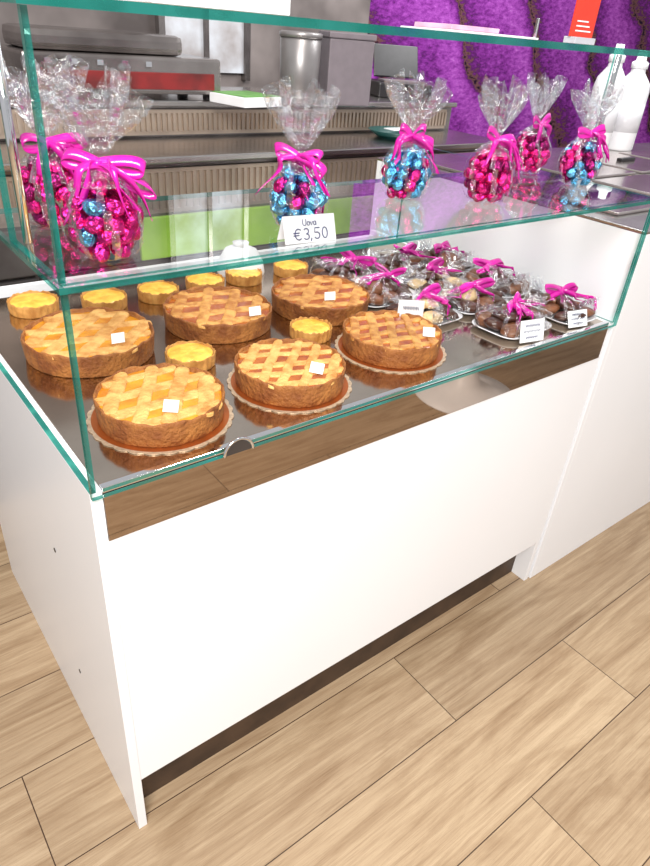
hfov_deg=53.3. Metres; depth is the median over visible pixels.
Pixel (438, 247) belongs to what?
bag
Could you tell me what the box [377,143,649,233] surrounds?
countertop
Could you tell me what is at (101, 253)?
egg
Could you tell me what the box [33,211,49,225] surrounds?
egg
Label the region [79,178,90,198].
egg
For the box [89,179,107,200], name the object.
egg
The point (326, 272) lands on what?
chocolate piece
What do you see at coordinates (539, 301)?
chocolate piece
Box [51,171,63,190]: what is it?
egg
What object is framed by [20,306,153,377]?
tart
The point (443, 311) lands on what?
chocolate piece
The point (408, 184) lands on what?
egg
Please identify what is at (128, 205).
egg
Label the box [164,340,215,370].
tartlet
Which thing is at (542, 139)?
egg
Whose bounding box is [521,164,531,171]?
egg
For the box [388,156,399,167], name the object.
egg
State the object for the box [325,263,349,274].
chocolate piece
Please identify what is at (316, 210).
egg
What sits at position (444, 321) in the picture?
tray
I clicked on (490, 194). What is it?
egg
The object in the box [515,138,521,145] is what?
egg
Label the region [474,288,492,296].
chocolate piece
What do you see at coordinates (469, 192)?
egg
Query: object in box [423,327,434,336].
price tag
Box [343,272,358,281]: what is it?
chocolate piece
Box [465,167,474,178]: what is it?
egg
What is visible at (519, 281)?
chocolate piece
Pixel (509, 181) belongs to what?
egg
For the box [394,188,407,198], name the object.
egg
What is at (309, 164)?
bag
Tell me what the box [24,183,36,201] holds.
egg
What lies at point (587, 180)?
egg
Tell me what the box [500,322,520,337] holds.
chocolate piece
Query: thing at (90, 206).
egg
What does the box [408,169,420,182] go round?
egg
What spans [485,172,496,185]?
egg
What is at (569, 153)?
egg
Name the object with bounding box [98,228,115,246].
egg
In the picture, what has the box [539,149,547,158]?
egg
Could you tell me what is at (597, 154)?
egg
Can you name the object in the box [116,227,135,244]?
egg
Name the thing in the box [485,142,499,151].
egg
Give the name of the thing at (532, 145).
egg
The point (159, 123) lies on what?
grille
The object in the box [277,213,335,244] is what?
price card
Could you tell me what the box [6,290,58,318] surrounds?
tartlet
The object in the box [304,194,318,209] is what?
egg
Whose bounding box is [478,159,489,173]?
egg
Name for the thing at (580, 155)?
egg
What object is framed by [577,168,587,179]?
egg
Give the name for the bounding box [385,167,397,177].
egg
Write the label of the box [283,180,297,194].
egg
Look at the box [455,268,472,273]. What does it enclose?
tray
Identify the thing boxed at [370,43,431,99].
cash register
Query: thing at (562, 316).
chocolate piece
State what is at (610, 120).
squeeze bottle
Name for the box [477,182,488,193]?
egg
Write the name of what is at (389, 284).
chocolate piece
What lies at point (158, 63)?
coffee machine
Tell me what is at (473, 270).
chocolate piece
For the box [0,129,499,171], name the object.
countertop
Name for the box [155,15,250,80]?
window
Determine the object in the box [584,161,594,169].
egg
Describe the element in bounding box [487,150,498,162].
egg
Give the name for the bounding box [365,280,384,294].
chocolate piece
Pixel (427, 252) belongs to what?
chocolate piece
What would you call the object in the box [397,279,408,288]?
chocolate piece
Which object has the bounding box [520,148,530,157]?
egg
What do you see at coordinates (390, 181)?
egg
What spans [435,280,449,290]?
chocolate piece
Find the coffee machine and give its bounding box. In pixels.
[1,23,219,100]
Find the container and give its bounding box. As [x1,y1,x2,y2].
[279,30,322,104]
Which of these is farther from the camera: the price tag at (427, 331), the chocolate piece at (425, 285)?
the chocolate piece at (425, 285)
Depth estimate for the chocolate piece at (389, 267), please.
1.78 m
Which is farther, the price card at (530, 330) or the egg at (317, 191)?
the price card at (530, 330)
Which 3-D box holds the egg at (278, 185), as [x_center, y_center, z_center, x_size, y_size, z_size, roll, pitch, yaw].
[-0.067,-0.376,0.985,0.023,0.024,0.020,8,32,5]
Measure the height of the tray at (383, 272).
0.085 m
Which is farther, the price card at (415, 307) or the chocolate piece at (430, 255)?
the chocolate piece at (430, 255)
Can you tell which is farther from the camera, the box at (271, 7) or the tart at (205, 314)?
the tart at (205, 314)
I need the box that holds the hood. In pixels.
[2,23,181,56]
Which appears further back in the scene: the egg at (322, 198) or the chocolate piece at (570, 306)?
the chocolate piece at (570, 306)
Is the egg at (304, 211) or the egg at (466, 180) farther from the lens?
the egg at (466, 180)
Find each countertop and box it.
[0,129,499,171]
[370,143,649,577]
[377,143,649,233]
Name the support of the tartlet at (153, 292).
on the display case
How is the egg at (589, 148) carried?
in the bag at (599, 131)
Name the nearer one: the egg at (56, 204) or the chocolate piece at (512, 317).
the egg at (56, 204)
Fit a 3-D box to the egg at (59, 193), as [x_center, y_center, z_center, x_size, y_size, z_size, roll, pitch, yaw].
[-0.361,-0.329,0.894,0.025,0.024,0.022,10,32,8]
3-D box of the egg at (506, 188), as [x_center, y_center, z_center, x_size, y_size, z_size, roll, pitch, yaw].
[0.350,-0.481,1.272,0.027,0.024,0.022,30,40,34]
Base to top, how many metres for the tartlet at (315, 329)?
0.028 m
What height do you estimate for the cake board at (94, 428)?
0.001 m
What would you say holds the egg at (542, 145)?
in the bag at (541, 124)
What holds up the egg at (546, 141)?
in the bag at (541, 124)
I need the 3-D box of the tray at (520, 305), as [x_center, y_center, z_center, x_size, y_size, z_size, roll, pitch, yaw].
[0.449,-0.285,1.532,0.192,0.077,0.142,-21,40,-35]
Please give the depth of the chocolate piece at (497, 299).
1.63 m
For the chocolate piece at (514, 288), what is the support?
in the tray at (486, 264)
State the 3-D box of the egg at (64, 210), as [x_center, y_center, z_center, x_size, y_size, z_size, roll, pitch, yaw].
[-0.315,-0.271,0.805,0.022,0.023,0.027,27,38,31]
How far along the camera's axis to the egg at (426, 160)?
1.22 m
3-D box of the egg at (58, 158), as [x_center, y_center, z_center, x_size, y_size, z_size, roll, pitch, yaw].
[-0.363,-0.375,0.904,0.021,0.028,0.021,-15,37,-29]
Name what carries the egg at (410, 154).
in the bag at (426, 142)
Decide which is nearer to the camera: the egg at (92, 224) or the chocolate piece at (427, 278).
the egg at (92, 224)
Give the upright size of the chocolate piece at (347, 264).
0.033 m
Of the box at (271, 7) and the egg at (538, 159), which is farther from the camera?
the egg at (538, 159)
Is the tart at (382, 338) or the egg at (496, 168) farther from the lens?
the tart at (382, 338)
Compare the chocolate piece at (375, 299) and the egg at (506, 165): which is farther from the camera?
the chocolate piece at (375, 299)
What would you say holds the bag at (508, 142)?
on the display case
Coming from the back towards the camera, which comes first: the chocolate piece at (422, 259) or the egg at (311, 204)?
the chocolate piece at (422, 259)
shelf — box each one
[0,170,649,295]
[7,84,456,106]
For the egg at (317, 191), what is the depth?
0.98 m
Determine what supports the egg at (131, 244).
in the bag at (80, 161)
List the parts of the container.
lid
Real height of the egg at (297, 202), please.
0.022 m
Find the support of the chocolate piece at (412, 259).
in the gift bag at (410, 248)
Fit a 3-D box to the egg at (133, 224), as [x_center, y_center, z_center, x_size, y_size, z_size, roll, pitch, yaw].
[-0.243,-0.263,0.810,0.022,0.028,0.022,-9,34,-21]
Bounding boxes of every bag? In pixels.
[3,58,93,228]
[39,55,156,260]
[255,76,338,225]
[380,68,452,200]
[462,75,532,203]
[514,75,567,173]
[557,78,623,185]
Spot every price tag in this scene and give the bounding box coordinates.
[111,332,124,343]
[163,399,178,412]
[249,306,260,315]
[309,361,324,374]
[325,291,334,300]
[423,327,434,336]
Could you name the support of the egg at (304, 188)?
in the bag at (309, 164)
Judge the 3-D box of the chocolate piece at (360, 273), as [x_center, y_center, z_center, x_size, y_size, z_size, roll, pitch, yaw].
[0.109,-0.422,1.741,0.049,0.029,0.069,22,36,25]
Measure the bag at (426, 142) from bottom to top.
0.220 m
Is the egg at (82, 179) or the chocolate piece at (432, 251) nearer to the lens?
the egg at (82, 179)
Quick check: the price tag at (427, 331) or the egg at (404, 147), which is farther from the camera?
the price tag at (427, 331)
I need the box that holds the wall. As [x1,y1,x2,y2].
[0,0,649,150]
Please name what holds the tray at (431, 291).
on the display case
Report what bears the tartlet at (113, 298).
on the display case
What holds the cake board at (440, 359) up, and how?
on the display case
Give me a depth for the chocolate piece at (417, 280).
1.70 m
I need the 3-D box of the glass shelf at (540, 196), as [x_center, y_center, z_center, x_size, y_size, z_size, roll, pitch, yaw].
[0.116,-0.429,1.224,1.343,0.008,0.374,-19,39,-33]
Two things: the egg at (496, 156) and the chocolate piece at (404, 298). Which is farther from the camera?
the chocolate piece at (404, 298)
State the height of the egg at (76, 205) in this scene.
0.026 m
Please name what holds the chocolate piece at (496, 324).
in the tray at (520, 305)
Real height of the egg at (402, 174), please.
0.023 m
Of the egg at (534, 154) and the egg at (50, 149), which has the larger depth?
the egg at (534, 154)
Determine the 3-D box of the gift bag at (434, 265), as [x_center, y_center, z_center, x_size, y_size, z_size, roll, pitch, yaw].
[0.294,-0.429,1.740,0.190,0.077,0.141,-20,40,-35]
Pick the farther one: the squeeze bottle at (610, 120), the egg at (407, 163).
the squeeze bottle at (610, 120)
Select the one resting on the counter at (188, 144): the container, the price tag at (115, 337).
the container
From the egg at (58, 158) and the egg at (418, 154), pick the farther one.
the egg at (418, 154)
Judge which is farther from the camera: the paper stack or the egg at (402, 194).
the paper stack
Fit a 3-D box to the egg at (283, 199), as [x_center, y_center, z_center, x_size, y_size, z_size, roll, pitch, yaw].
[-0.063,-0.353,0.983,0.020,0.022,0.025,12,33,11]
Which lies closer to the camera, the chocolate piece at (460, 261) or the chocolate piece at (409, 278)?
the chocolate piece at (409, 278)
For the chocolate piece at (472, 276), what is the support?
in the tray at (486, 264)
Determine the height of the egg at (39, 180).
0.023 m
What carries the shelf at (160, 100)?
attached to the counter at (188, 144)
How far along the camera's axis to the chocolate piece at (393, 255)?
1.83 m
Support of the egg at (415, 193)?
in the bag at (426, 142)
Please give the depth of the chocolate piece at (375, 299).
1.57 m
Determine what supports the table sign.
on the display case
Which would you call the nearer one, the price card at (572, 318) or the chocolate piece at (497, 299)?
the price card at (572, 318)
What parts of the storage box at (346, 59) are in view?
lid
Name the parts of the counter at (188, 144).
door, grey panel, door, green panel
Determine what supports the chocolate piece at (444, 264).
in the bag at (438, 247)
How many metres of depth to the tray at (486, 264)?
1.76 m
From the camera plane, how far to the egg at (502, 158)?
1.24 m
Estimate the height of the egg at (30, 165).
0.027 m
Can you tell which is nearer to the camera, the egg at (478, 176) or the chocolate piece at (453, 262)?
the egg at (478, 176)
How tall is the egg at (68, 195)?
0.022 m
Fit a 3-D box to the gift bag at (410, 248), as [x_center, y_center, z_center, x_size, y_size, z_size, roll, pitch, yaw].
[0.206,-0.499,1.832,0.189,0.084,0.141,-18,39,-32]
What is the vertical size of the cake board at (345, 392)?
0.001 m
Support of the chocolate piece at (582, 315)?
in the tray at (570, 289)
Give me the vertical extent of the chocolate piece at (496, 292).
0.026 m
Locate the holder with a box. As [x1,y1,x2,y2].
[400,18,539,39]
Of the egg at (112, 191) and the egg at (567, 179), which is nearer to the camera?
the egg at (112, 191)
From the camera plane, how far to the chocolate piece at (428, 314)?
1.50 m
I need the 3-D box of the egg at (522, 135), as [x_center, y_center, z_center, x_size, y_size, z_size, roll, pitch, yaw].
[0.491,-0.728,1.589,0.026,0.024,0.021,-18,39,-32]
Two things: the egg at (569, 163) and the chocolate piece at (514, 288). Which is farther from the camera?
the chocolate piece at (514, 288)
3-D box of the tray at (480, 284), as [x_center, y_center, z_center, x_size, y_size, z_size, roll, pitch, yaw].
[0.379,-0.360,1.641,0.200,0.077,0.144,-17,38,-31]
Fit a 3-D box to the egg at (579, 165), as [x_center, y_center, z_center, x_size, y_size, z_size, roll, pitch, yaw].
[0.582,-0.613,1.484,0.021,0.022,0.027,14,33,15]
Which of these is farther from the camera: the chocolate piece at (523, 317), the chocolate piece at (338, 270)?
the chocolate piece at (338, 270)
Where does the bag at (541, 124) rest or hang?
on the display case
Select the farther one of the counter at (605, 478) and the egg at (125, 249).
the counter at (605, 478)
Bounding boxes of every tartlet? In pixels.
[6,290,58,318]
[80,287,126,309]
[137,280,178,304]
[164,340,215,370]
[185,272,224,288]
[225,268,261,286]
[273,259,307,277]
[290,316,331,343]
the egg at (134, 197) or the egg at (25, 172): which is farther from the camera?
the egg at (25, 172)
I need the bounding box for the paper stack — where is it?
[210,91,281,107]
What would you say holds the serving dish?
on the counter at (188, 144)
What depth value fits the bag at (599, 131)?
1.47 m
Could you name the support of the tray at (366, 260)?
on the display case
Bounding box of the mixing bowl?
[217,240,263,276]
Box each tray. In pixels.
[309,249,378,277]
[349,262,420,307]
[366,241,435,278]
[383,281,462,325]
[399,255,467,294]
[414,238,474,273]
[423,309,461,325]
[440,270,511,314]
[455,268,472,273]
[457,254,531,298]
[472,291,551,339]
[522,275,598,324]
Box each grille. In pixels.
[0,109,446,138]
[0,151,476,227]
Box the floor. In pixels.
[0,502,649,865]
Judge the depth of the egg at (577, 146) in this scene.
1.48 m
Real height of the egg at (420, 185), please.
0.027 m
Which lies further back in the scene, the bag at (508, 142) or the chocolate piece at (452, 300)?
the chocolate piece at (452, 300)
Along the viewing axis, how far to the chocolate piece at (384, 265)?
1.80 m
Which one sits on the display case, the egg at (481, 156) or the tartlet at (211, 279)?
the tartlet at (211, 279)
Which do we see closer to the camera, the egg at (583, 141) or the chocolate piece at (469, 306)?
the egg at (583, 141)
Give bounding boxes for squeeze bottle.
[583,44,625,152]
[608,56,649,150]
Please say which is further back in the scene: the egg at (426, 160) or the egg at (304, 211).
the egg at (426, 160)
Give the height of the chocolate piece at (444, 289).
0.030 m
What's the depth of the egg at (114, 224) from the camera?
0.79 m
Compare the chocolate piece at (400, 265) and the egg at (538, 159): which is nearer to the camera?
the egg at (538, 159)
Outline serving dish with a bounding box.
[368,126,426,140]
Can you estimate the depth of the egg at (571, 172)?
1.49 m
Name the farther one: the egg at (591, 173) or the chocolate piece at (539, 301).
the chocolate piece at (539, 301)
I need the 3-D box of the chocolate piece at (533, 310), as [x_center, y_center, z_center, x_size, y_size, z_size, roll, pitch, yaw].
[0.492,-0.290,1.579,0.051,0.031,0.060,15,33,15]
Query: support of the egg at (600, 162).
in the bag at (599, 131)
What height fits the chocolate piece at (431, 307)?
0.030 m
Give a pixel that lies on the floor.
(511, 727)
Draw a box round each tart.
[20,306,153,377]
[93,362,224,447]
[163,286,271,343]
[234,338,345,407]
[271,274,369,325]
[342,310,441,368]
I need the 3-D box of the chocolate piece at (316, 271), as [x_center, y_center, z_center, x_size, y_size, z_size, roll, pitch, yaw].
[-0.008,-0.428,1.734,0.051,0.031,0.059,-14,37,-28]
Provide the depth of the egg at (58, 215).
0.91 m
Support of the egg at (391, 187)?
in the bag at (426, 142)
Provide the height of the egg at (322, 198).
0.024 m
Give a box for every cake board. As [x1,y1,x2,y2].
[86,399,233,454]
[227,368,351,413]
[335,334,446,373]
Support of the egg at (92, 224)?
in the bag at (80, 161)
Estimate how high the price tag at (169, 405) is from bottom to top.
0.018 m
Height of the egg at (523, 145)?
0.023 m
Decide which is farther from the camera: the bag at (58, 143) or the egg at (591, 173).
the egg at (591, 173)
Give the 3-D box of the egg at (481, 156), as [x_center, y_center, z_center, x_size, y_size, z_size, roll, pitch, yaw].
[0.306,-0.539,1.256,0.028,0.023,0.022,20,35,23]
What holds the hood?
attached to the coffee machine
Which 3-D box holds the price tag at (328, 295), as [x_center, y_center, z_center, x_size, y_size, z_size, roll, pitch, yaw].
[0.011,-0.316,1.493,0.028,0.020,0.014,8,32,5]
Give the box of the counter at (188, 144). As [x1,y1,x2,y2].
[0,84,499,286]
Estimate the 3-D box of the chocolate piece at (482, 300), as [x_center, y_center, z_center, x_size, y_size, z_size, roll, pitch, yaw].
[0.398,-0.323,1.624,0.052,0.030,0.060,26,37,30]
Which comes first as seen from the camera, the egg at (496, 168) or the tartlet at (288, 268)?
the egg at (496, 168)
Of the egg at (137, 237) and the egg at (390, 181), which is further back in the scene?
the egg at (390, 181)
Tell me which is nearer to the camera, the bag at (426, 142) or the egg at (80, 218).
the egg at (80, 218)
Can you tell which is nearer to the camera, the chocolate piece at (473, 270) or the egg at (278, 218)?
the egg at (278, 218)
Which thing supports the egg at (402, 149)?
in the bag at (426, 142)
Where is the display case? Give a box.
[0,0,649,828]
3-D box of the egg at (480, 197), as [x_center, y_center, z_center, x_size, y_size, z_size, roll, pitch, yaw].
[0.306,-0.468,1.281,0.027,0.023,0.022,0,32,-7]
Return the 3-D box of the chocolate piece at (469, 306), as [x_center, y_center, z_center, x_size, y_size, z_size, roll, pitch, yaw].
[0.356,-0.314,1.602,0.070,0.026,0.049,2,32,-4]
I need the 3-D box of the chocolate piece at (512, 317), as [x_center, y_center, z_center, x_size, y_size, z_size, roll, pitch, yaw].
[0.425,-0.273,1.517,0.069,0.028,0.049,9,32,7]
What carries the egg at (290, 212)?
in the bag at (309, 164)
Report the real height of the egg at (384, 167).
0.026 m
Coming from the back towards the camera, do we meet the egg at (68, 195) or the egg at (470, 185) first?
the egg at (470, 185)
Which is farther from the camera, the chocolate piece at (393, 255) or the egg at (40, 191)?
the chocolate piece at (393, 255)
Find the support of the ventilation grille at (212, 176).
attached to the counter at (188, 144)
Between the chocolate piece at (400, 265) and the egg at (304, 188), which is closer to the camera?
the egg at (304, 188)
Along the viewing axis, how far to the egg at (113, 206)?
0.78 m
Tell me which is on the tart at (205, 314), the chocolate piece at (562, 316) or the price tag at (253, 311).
the price tag at (253, 311)
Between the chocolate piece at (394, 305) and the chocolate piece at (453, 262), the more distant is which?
the chocolate piece at (453, 262)
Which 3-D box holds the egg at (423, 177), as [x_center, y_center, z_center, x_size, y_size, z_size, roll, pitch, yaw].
[0.187,-0.488,1.229,0.023,0.026,0.021,-5,33,-15]
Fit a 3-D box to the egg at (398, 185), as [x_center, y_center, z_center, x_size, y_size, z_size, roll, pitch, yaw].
[0.140,-0.472,1.230,0.026,0.023,0.022,-22,41,-36]
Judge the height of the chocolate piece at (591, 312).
0.026 m
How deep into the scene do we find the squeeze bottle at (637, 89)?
2.65 m
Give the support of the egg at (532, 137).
in the bag at (541, 124)
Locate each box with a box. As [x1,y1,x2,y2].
[123,0,290,15]
[317,30,376,106]
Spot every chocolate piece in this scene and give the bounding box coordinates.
[312,268,325,274]
[318,270,336,275]
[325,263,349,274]
[341,262,361,272]
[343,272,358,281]
[357,268,374,276]
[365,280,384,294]
[369,293,385,305]
[371,262,387,270]
[379,253,399,266]
[379,278,397,292]
[380,291,399,302]
[385,303,398,309]
[387,265,397,271]
[392,252,409,264]
[396,286,412,297]
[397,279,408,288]
[398,265,412,273]
[400,275,412,282]
[400,296,412,299]
[407,262,425,269]
[407,277,426,289]
[408,256,420,262]
[413,253,426,263]
[413,271,438,281]
[416,281,441,292]
[419,249,430,254]
[421,298,438,309]
[423,310,442,323]
[424,254,436,264]
[428,271,447,278]
[430,248,445,256]
[432,306,458,319]
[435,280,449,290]
[438,302,452,308]
[440,262,454,268]
[440,271,456,280]
[440,289,456,295]
[441,251,456,261]
[444,277,461,286]
[446,294,463,306]
[452,261,464,270]
[455,299,482,312]
[457,288,477,300]
[458,260,474,268]
[464,272,480,281]
[469,268,480,275]
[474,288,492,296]
[474,296,493,309]
[475,310,491,328]
[479,267,504,278]
[483,317,505,330]
[486,294,506,306]
[486,305,503,310]
[491,285,509,294]
[491,289,502,296]
[491,310,521,322]
[495,273,513,285]
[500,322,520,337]
[505,308,528,318]
[507,282,521,294]
[515,278,529,293]
[520,307,537,320]
[524,297,541,308]
[524,316,544,324]
[528,289,544,303]
[538,303,559,315]
[541,293,564,303]
[554,310,571,321]
[556,296,578,310]
[578,307,587,317]
[582,306,595,316]
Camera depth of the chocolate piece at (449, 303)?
1.57 m
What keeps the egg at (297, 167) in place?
in the bag at (309, 164)
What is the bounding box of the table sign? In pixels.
[563,0,600,44]
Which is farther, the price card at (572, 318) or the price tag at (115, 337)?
the price card at (572, 318)
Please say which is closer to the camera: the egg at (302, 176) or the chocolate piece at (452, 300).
the egg at (302, 176)
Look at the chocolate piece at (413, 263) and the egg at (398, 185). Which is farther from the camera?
the chocolate piece at (413, 263)
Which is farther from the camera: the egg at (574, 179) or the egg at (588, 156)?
the egg at (574, 179)
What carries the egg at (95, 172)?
in the bag at (80, 161)
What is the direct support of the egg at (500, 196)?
in the bag at (508, 142)
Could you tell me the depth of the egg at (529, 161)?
1.58 m
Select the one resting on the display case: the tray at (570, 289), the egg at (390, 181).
the tray at (570, 289)
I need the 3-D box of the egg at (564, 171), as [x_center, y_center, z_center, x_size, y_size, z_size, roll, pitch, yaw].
[0.561,-0.617,1.516,0.026,0.023,0.022,4,32,-2]
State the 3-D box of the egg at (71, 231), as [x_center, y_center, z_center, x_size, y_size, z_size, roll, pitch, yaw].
[-0.310,-0.251,0.812,0.022,0.027,0.024,-7,34,-19]
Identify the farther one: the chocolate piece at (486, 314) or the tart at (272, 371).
the chocolate piece at (486, 314)
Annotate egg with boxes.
[21,168,29,184]
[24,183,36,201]
[27,154,36,171]
[27,171,43,188]
[27,199,42,213]
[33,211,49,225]
[36,186,45,203]
[43,202,59,214]
[47,148,56,157]
[49,158,62,171]
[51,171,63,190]
[54,186,69,203]
[57,156,68,171]
[57,212,66,226]
[60,206,68,222]
[62,172,73,189]
[65,191,72,205]
[68,195,85,214]
[68,212,86,229]
[68,227,79,242]
[77,242,92,255]
[78,229,96,246]
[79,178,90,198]
[82,198,105,216]
[83,216,105,233]
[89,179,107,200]
[92,240,109,262]
[93,170,111,184]
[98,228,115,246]
[102,197,124,216]
[106,215,124,236]
[108,179,125,196]
[110,242,130,257]
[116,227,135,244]
[118,195,137,213]
[122,212,139,231]
[126,189,137,203]
[128,241,133,249]
[133,225,141,240]
[137,204,143,222]
[269,190,279,204]
[270,203,274,213]
[273,177,286,192]
[274,204,288,215]
[276,192,289,207]
[276,214,287,224]
[283,167,297,181]
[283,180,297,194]
[287,208,300,215]
[289,195,304,209]
[291,161,302,171]
[297,181,310,197]
[298,171,310,183]
[301,205,314,214]
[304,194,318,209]
[310,181,321,197]
[314,207,323,213]
[317,191,326,207]
[381,165,386,176]
[384,154,392,163]
[384,177,394,186]
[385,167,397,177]
[387,186,394,197]
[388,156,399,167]
[392,147,403,158]
[393,179,404,190]
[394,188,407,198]
[397,169,407,180]
[398,158,411,169]
[402,141,413,149]
[403,147,415,159]
[405,180,415,192]
[407,189,419,198]
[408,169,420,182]
[410,158,422,169]
[414,147,424,158]
[416,180,425,191]
[419,168,428,181]
[421,158,429,169]
[464,178,468,187]
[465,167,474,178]
[467,179,477,189]
[467,188,476,198]
[470,158,479,169]
[472,170,485,182]
[473,191,486,201]
[475,149,488,160]
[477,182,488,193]
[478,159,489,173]
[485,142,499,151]
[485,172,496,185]
[486,191,497,201]
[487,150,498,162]
[489,183,501,193]
[490,160,501,174]
[497,172,507,186]
[497,193,502,200]
[499,151,509,162]
[500,161,512,172]
[500,183,509,193]
[507,172,513,184]
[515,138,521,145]
[519,139,527,148]
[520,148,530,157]
[521,131,528,140]
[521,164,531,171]
[524,156,535,165]
[527,141,537,150]
[528,131,536,141]
[530,149,539,158]
[530,164,539,172]
[534,157,543,166]
[537,142,545,150]
[538,133,546,142]
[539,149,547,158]
[544,139,549,149]
[559,155,566,165]
[559,164,567,173]
[562,174,570,182]
[564,158,574,169]
[565,149,574,158]
[566,167,577,177]
[570,175,579,186]
[572,142,582,151]
[574,150,583,161]
[574,161,583,170]
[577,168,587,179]
[579,138,589,144]
[579,177,590,185]
[583,141,593,152]
[584,151,593,161]
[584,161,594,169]
[587,169,595,178]
[592,151,600,161]
[594,161,601,170]
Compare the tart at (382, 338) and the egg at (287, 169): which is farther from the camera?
the tart at (382, 338)
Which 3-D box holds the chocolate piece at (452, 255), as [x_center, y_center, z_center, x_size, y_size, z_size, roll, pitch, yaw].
[0.359,-0.508,1.883,0.051,0.031,0.062,25,37,29]
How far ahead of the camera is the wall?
4.13 m
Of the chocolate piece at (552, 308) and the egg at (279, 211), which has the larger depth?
the chocolate piece at (552, 308)
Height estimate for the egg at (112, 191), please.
0.023 m
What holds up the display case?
on the floor
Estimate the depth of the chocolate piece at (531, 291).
1.68 m
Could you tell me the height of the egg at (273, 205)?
0.023 m
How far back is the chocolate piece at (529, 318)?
1.53 m
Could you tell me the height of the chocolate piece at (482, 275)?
0.034 m
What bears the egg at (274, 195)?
in the bag at (309, 164)
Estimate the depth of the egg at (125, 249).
0.82 m
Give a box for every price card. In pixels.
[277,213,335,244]
[398,300,424,316]
[520,318,544,342]
[568,309,586,327]
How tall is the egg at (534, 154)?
0.024 m
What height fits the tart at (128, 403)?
0.046 m
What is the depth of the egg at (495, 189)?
1.25 m
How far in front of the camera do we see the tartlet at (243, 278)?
1.66 m
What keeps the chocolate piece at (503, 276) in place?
in the tray at (486, 264)
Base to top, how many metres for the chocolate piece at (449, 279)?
0.028 m
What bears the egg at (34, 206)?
in the bag at (58, 143)
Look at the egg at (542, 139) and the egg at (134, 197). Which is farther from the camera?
the egg at (542, 139)
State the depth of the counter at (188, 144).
2.22 m
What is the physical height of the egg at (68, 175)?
0.024 m
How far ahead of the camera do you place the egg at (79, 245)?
0.82 m
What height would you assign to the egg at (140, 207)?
0.027 m
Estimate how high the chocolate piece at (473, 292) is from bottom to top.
0.029 m
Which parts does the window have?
frame, frame, frame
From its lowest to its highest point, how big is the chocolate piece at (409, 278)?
0.029 m
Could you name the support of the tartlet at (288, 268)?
on the display case
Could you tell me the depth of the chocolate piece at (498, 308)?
1.56 m
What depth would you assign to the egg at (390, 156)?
1.23 m
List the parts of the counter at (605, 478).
pan lid, pan lid, panel, pan lid, pan lid, pan lid, lid handle, pan lid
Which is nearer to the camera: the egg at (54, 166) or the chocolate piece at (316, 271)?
the egg at (54, 166)
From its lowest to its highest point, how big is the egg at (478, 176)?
0.023 m
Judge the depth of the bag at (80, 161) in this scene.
0.77 m
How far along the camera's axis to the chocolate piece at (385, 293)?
1.60 m
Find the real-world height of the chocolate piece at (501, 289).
0.030 m
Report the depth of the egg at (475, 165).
1.25 m
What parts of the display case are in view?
steel post, glass, glass, panel, panel, glass, glass, panel, glass, panel, glass, steel post, glass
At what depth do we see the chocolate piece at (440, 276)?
1.73 m
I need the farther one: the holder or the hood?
the hood
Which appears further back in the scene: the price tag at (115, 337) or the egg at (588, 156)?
the egg at (588, 156)
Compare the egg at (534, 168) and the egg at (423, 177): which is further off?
the egg at (534, 168)
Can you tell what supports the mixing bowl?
on the display case
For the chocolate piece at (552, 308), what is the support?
in the tray at (570, 289)
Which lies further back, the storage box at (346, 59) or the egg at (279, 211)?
the storage box at (346, 59)
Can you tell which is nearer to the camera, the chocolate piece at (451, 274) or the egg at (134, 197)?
the egg at (134, 197)
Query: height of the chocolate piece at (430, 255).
0.033 m
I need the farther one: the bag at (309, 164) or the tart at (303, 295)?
the tart at (303, 295)
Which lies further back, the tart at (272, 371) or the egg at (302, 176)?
the tart at (272, 371)
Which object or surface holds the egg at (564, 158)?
in the bag at (599, 131)
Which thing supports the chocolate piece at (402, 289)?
in the tray at (383, 272)
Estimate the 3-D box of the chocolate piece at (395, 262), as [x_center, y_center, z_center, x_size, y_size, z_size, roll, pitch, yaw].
[0.179,-0.483,1.821,0.069,0.029,0.049,17,34,19]

